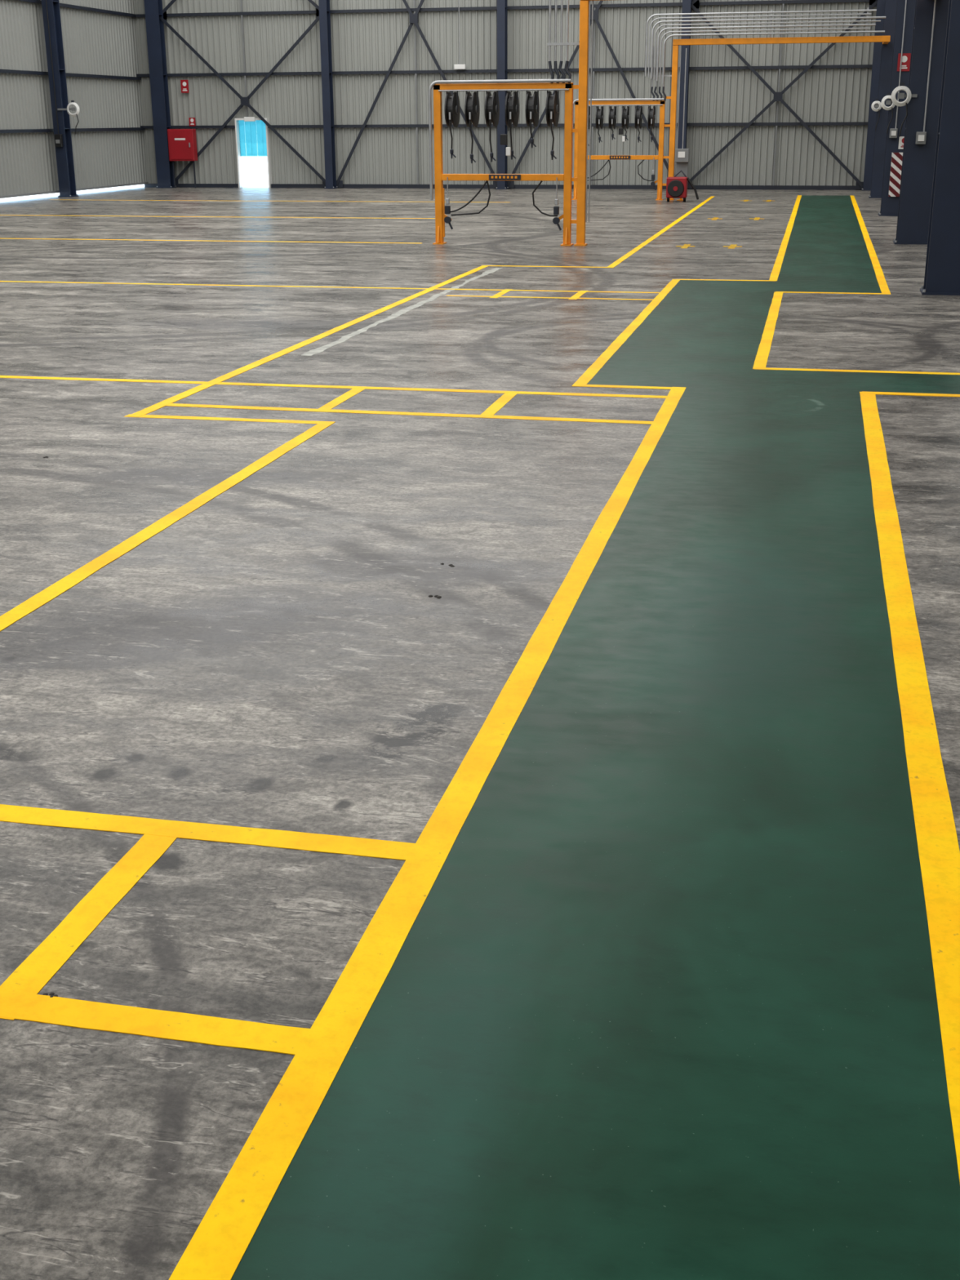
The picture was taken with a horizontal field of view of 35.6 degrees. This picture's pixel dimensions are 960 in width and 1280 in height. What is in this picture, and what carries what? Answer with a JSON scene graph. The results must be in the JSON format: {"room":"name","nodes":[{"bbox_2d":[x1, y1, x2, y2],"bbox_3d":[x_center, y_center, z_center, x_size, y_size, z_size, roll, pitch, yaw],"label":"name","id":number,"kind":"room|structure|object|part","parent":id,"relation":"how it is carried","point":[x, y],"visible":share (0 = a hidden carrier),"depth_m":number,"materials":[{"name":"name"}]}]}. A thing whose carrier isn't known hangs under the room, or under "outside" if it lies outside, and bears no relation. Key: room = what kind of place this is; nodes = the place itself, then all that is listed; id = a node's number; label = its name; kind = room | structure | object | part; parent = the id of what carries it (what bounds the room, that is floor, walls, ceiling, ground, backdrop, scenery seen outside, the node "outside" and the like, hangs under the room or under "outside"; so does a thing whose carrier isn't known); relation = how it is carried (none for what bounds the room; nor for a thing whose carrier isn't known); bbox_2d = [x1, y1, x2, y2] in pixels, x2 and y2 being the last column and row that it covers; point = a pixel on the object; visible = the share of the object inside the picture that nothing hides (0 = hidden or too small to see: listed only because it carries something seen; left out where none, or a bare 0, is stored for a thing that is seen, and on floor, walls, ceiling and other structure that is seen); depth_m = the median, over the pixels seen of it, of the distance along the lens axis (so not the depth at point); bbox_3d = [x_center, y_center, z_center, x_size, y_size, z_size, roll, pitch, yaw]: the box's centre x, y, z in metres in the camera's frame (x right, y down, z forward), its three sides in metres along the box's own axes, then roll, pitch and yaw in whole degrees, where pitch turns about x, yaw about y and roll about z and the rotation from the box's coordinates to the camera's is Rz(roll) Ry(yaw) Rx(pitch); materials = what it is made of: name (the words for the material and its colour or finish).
{"room":"factory floor","nodes":[
{"label":"factory floor","id":0,"kind":"room"},
{"bbox_2d":[0,0,146,195],"bbox_3d":[-17.213,-10.886,22.224,0.045,10.090,56.700,4,20,12],"label":"wall","id":1,"kind":"structure","parent":0,"point":[99,43],"depth_m":44.94,"materials":[{"name":"grey metal"}]},
{"bbox_2d":[0,0,148,198],"bbox_3d":[-17.149,-10.273,22.369,0.090,8.835,56.600,4,20,12],"label":"trim","id":2,"kind":"structure","parent":1,"relation":"attached to","point":[39,2],"depth_m":44.93,"materials":[{"name":"metal"}]},
{"bbox_2d":[0,186,959,1279],"bbox_3d":[-1.268,-4.823,20.670,38.133,0.304,57.300,4,20,12],"label":"floor","id":3,"kind":"structure","parent":0,"point":[279,655],"depth_m":7.05,"materials":[{"name":"concrete"}]},
{"bbox_2d":[41,0,78,197],"bbox_3d":[-12.147,-17.723,42.354,0.410,9.900,0.500,4,20,12],"label":"steel column","id":4,"kind":"structure","parent":3,"relation":"on","point":[64,157],"depth_m":43.00,"materials":[{"name":"metal"}]},
{"bbox_2d":[45,0,63,146],"bbox_3d":[-12.194,-16.445,42.487,0.200,4.600,0.140,4,20,12],"label":"switch box","id":5,"kind":"object","parent":4,"relation":"attached to","point":[58,137],"visible":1,"depth_m":43.03,"materials":[{"name":"grey plastic"}]},
{"bbox_2d":[57,100,79,134],"bbox_3d":[-11.804,-15.007,42.917,0.697,0.922,0.102,5,20,14],"label":"coil","id":6,"kind":"object","parent":4,"relation":"hanging from","point":[73,103],"visible":1,"depth_m":42.80,"materials":[{"name":"white plastic"}]},
{"bbox_2d":[143,0,177,187],"bbox_3d":[-10.415,-19.657,47.870,0.540,9.900,0.440,4,20,12],"label":"steel column","id":7,"kind":"structure","parent":3,"relation":"on","point":[153,8],"depth_m":48.38,"materials":[{"name":"metal"}]},
{"bbox_2d":[167,128,197,187],"bbox_3d":[-9.735,-15.782,48.984,0.880,1.840,0.360,4,20,12],"label":"tall cabinet","id":8,"kind":"object","parent":3,"relation":"on","point":[182,143],"visible":1,"depth_m":48.74,"materials":[{"name":"red metal"}]},
{"bbox_2d":[42,456,454,997],"bbox_3d":[-1.051,-0.246,7.088,1.977,0.006,6.723,-6,20,-14],"label":"debris","id":9,"kind":"object","parent":3,"relation":"on","point":[51,994],"visible":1,"depth_m":6.94,"materials":[{"name":"grey"}]},
{"bbox_2d":[318,0,337,188],"bbox_3d":[-4.845,-19.288,46.715,0.330,9.900,0.440,4,20,12],"label":"steel column","id":10,"kind":"structure","parent":3,"relation":"on","point":[324,5],"depth_m":47.32,"materials":[{"name":"metal"}]},
{"bbox_2d":[301,267,502,355],"bbox_3d":[-0.677,-4.115,18.179,0.179,0.002,8.900,4,20,12],"label":"floor marking","id":11,"kind":"object","parent":3,"relation":"on","point":[343,339],"depth_m":16.85,"materials":[{"name":"white paint"}]},
{"bbox_2d":[495,0,508,189],"bbox_3d":[0.676,-18.922,45.570,0.330,9.900,0.440,4,20,12],"label":"steel column","id":12,"kind":"structure","parent":3,"relation":"on","point":[501,4],"depth_m":46.06,"materials":[{"name":"metal"}]},
{"bbox_2d":[428,0,593,245],"bbox_3d":[0.499,-10.274,25.190,2.828,7.000,0.670,4,20,12],"label":"rack","id":13,"kind":"object","parent":3,"relation":"on","point":[472,107],"visible":1,"depth_m":25.60,"materials":[{"name":"orange metal"}]},
{"bbox_3d":[0.396,-8.253,25.971,2.480,2.670,0.289,4,20,12],"label":"steel frame","id":14,"kind":"part","parent":13,"relation":"part of","materials":[{"name":"orange metal"}]},
{"bbox_3d":[0.430,-8.041,25.954,0.560,0.090,0.026,4,20,12],"label":"name plate","id":15,"kind":"part","parent":13,"relation":"part of","materials":[{"name":"metal"}]},
{"bbox_3d":[1.702,-8.766,25.490,0.300,3.940,0.240,4,20,12],"label":"tall post","id":16,"kind":"part","parent":13,"relation":"part of","materials":[{"name":"orange metal"}]},
{"bbox_2d":[580,0,608,0],"bbox_3d":[4.697,-10.672,24.641,5.990,0.175,1.100,4,20,12],"label":"overhead beam","id":17,"kind":"structure","parent":13,"relation":"attached to","point":[580,0],"depth_m":24.80,"materials":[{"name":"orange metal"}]},
{"bbox_2d":[231,195,959,1279],"bbox_3d":[7.376,-4.441,18.973,9.850,0.002,49.000,4,20,12],"label":"walkway","id":18,"kind":"object","parent":3,"relation":"on","point":[661,1004],"visible":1,"depth_m":4.05,"materials":[{"name":"paint"}]},
{"bbox_2d":[572,45,681,199],"bbox_3d":[3.866,-13.770,39.888,2.858,3.880,0.670,4,20,12],"label":"rack","id":19,"kind":"object","parent":3,"relation":"on","point":[660,101],"visible":0.77,"depth_m":39.75,"materials":[{"name":"orange metal"}]},
{"bbox_3d":[3.730,-13.158,40.183,2.460,2.530,0.289,4,20,12],"label":"steel frame","id":20,"kind":"part","parent":19,"relation":"part of","materials":[{"name":"orange metal"}]},
{"bbox_3d":[3.764,-12.974,40.157,0.560,0.090,0.026,4,20,12],"label":"name plate","id":21,"kind":"part","parent":19,"relation":"part of","materials":[{"name":"metal"}]},
{"bbox_2d":[644,7,885,83],"bbox_3d":[7.284,-15.304,38.503,6.053,1.750,0.242,4,20,12],"label":"pipes","id":22,"kind":"object","parent":19,"relation":"attached to","point":[771,12],"visible":1,"depth_m":38.39,"materials":[{"name":"silver metal"}]},
{"bbox_2d":[666,169,698,201],"bbox_3d":[5.349,-11.959,39.346,0.858,0.800,0.430,4,20,12],"label":"hose reel","id":23,"kind":"object","parent":3,"relation":"on","point":[676,187],"visible":1,"depth_m":39.25,"materials":[{"name":"metal"}]},
{"bbox_2d":[675,48,689,200],"bbox_3d":[5.369,-13.572,39.415,0.360,3.800,0.312,4,20,12],"label":"conduit","id":24,"kind":"object","parent":3,"relation":"on","point":[682,155],"visible":0.98,"depth_m":39.55,"materials":[{"name":"grey metal"}]},
{"bbox_2d":[677,0,692,148],"bbox_3d":[6.147,-18.558,44.435,0.330,9.900,0.440,4,20,12],"label":"steel column","id":25,"kind":"structure","parent":3,"relation":"on","point":[686,4],"depth_m":44.88,"materials":[{"name":"metal"}]},
{"bbox_2d":[861,0,884,191],"bbox_3d":[11.619,-18.195,43.301,0.330,9.900,0.440,4,20,12],"label":"steel column","id":26,"kind":"structure","parent":3,"relation":"on","point":[880,3],"depth_m":43.92,"materials":[{"name":"metal"}]},
{"bbox_2d":[868,0,897,198],"bbox_3d":[10.933,-16.781,39.259,0.620,9.900,0.500,4,20,12],"label":"steel column","id":27,"kind":"structure","parent":3,"relation":"on","point":[890,12],"depth_m":39.90,"materials":[{"name":"metal"}]},
{"bbox_2d":[871,98,881,130],"bbox_3d":[10.606,-14.053,39.977,0.295,0.802,0.097,4,20,12],"label":"coil","id":28,"kind":"object","parent":27,"relation":"attached to","point":[873,105],"visible":0.98,"depth_m":39.88,"materials":[{"name":"white plastic"}]},
{"bbox_2d":[878,0,915,216],"bbox_3d":[9.232,-14.197,31.882,0.620,9.900,0.500,4,20,12],"label":"steel column","id":29,"kind":"structure","parent":3,"relation":"on","point":[889,205],"depth_m":32.54,"materials":[{"name":"metal"}]},
{"bbox_2d":[880,93,894,133],"bbox_3d":[8.895,-11.488,32.595,0.315,0.842,0.097,4,20,12],"label":"coil","id":30,"kind":"object","parent":29,"relation":"hanging from","point":[888,96],"visible":0.82,"depth_m":32.51,"materials":[{"name":"white plastic"}]},
{"bbox_2d":[888,152,902,196],"bbox_3d":[9.257,-10.270,32.965,0.400,0.930,0.077,4,20,12],"label":"board","id":31,"kind":"object","parent":29,"relation":"attached to","point":[896,157],"visible":0.57,"depth_m":32.95,"materials":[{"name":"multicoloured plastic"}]},
{"bbox_2d":[888,0,906,137],"bbox_3d":[9.040,-13.050,32.013,0.160,4.350,0.140,4,20,12],"label":"switch box","id":32,"kind":"object","parent":29,"relation":"attached to","point":[893,131],"visible":1,"depth_m":32.38,"materials":[{"name":"white plastic"}]},
{"bbox_2d":[897,136,904,149],"bbox_3d":[9.310,-10.906,32.769,0.240,0.260,0.016,4,20,12],"label":"safety sign","id":33,"kind":"object","parent":29,"relation":"attached to","point":[901,139],"visible":0.38,"depth_m":32.78,"materials":[{"name":"white plastic"}]},
{"bbox_2d":[897,53,911,71],"bbox_3d":[9.154,-12.474,32.256,0.260,0.360,0.016,4,20,12],"label":"safety sign","id":34,"kind":"object","parent":29,"relation":"attached to","point":[905,65],"visible":0.98,"depth_m":32.24,"materials":[{"name":"red plastic"}]},
{"bbox_2d":[893,0,949,244],"bbox_3d":[7.530,-11.613,24.504,0.620,9.900,0.500,4,20,12],"label":"steel column","id":35,"kind":"structure","parent":3,"relation":"on","point":[918,160],"depth_m":25.30,"materials":[{"name":"metal"}]},
{"bbox_2d":[891,82,917,137],"bbox_3d":[7.140,-8.945,25.216,0.425,0.862,0.097,4,20,12],"label":"coil","id":36,"kind":"object","parent":35,"relation":"attached to","point":[902,87],"visible":1,"depth_m":25.13,"materials":[{"name":"white plastic"}]},
{"bbox_2d":[920,0,959,295],"bbox_3d":[5.829,-9.029,17.127,0.620,9.900,0.500,4,20,12],"label":"steel column","id":37,"kind":"structure","parent":3,"relation":"on","point":[942,268],"depth_m":18.19,"materials":[{"name":"metal"}]},
{"bbox_2d":[133,0,876,185],"bbox_3d":[4.448,-18.947,45.122,32.050,10.200,0.045,4,20,12],"label":"wall","id":38,"kind":"structure","parent":0,"point":[366,41],"depth_m":46.61,"materials":[{"name":"grey metal"}]},
{"bbox_2d":[180,80,188,93],"bbox_3d":[-9.596,-17.992,48.548,0.260,0.400,0.016,4,20,12],"label":"safety sign","id":39,"kind":"object","parent":38,"relation":"attached to","point":[184,83],"visible":1,"depth_m":48.55,"materials":[{"name":"red plastic"}]},
{"bbox_2d":[188,117,195,125],"bbox_3d":[-9.414,-16.952,48.871,0.220,0.260,0.016,4,20,12],"label":"safety sign","id":40,"kind":"object","parent":38,"relation":"attached to","point":[192,120],"visible":1,"depth_m":48.87,"materials":[{"name":"red plastic"}]},
{"bbox_2d":[234,118,271,187],"bbox_3d":[-7.398,-15.921,48.857,1.100,2.160,0.250,4,20,12],"label":"door frame","id":41,"kind":"structure","parent":38,"relation":"in","point":[237,126],"depth_m":48.81,"materials":[{"name":"white plastic"}]},
{"bbox_2d":[244,116,255,121],"bbox_3d":[-7.458,-16.860,48.363,0.360,0.140,0.080,4,20,12],"label":"lamp","id":42,"kind":"object","parent":41,"relation":"attached to","point":[246,118],"visible":1,"depth_m":48.32,"materials":[{"name":"white plastic"}]},
{"bbox_2d":[238,120,266,156],"bbox_3d":[-7.381,-16.385,48.789,0.997,1.120,0.012,4,20,12],"label":"strips","id":43,"kind":"object","parent":41,"relation":"attached to","point":[252,143],"visible":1,"depth_m":48.80,"materials":[{"name":"blue plastic"}]},
{"bbox_2d":[453,0,466,69],"bbox_3d":[-0.637,-20.754,45.442,0.350,6.340,0.150,4,20,12],"label":"junction box","id":44,"kind":"object","parent":38,"relation":"attached to","point":[459,66],"depth_m":46.37,"materials":[{"name":"white plastic"}]},
{"bbox_2d":[135,0,872,190],"bbox_3d":[4.434,-18.328,45.253,32.050,8.945,0.110,4,20,12],"label":"wall beams","id":45,"kind":"structure","parent":38,"relation":"attached to","point":[779,2],"depth_m":46.51,"materials":[{"name":"metal"}]},
{"bbox_2d":[159,0,877,189],"bbox_3d":[0.650,-19.056,45.773,22.369,9.980,0.220,4,20,12],"label":"cross bracing","id":46,"kind":"structure","parent":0,"point":[413,18],"depth_m":46.52,"materials":[{"name":"metal"}]},
{"bbox_2d":[672,35,890,45],"bbox_3d":[7.891,-15.684,39.179,5.490,0.145,1.690,4,20,12],"label":"overhead beam","id":47,"kind":"structure","parent":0,"point":[884,39],"depth_m":38.39,"materials":[{"name":"orange metal"}]},
{"bbox_2d":[915,0,936,144],"bbox_3d":[7.455,-10.458,24.611,0.160,4.350,0.140,4,20,12],"label":"switch box","id":48,"kind":"object","parent":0,"point":[921,136],"depth_m":25.12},
{"label":"outside","id":49,"kind":"structure","parent":0,"visible":0},
{"bbox_2d":[0,150,268,201],"bbox_3d":[-5.074,-13.337,45.295,150.000,0.300,210.000,4,20,12],"label":"ground","id":50,"kind":"structure","parent":49,"point":[254,169],"depth_m":59.20,"materials":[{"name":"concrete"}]}
]}

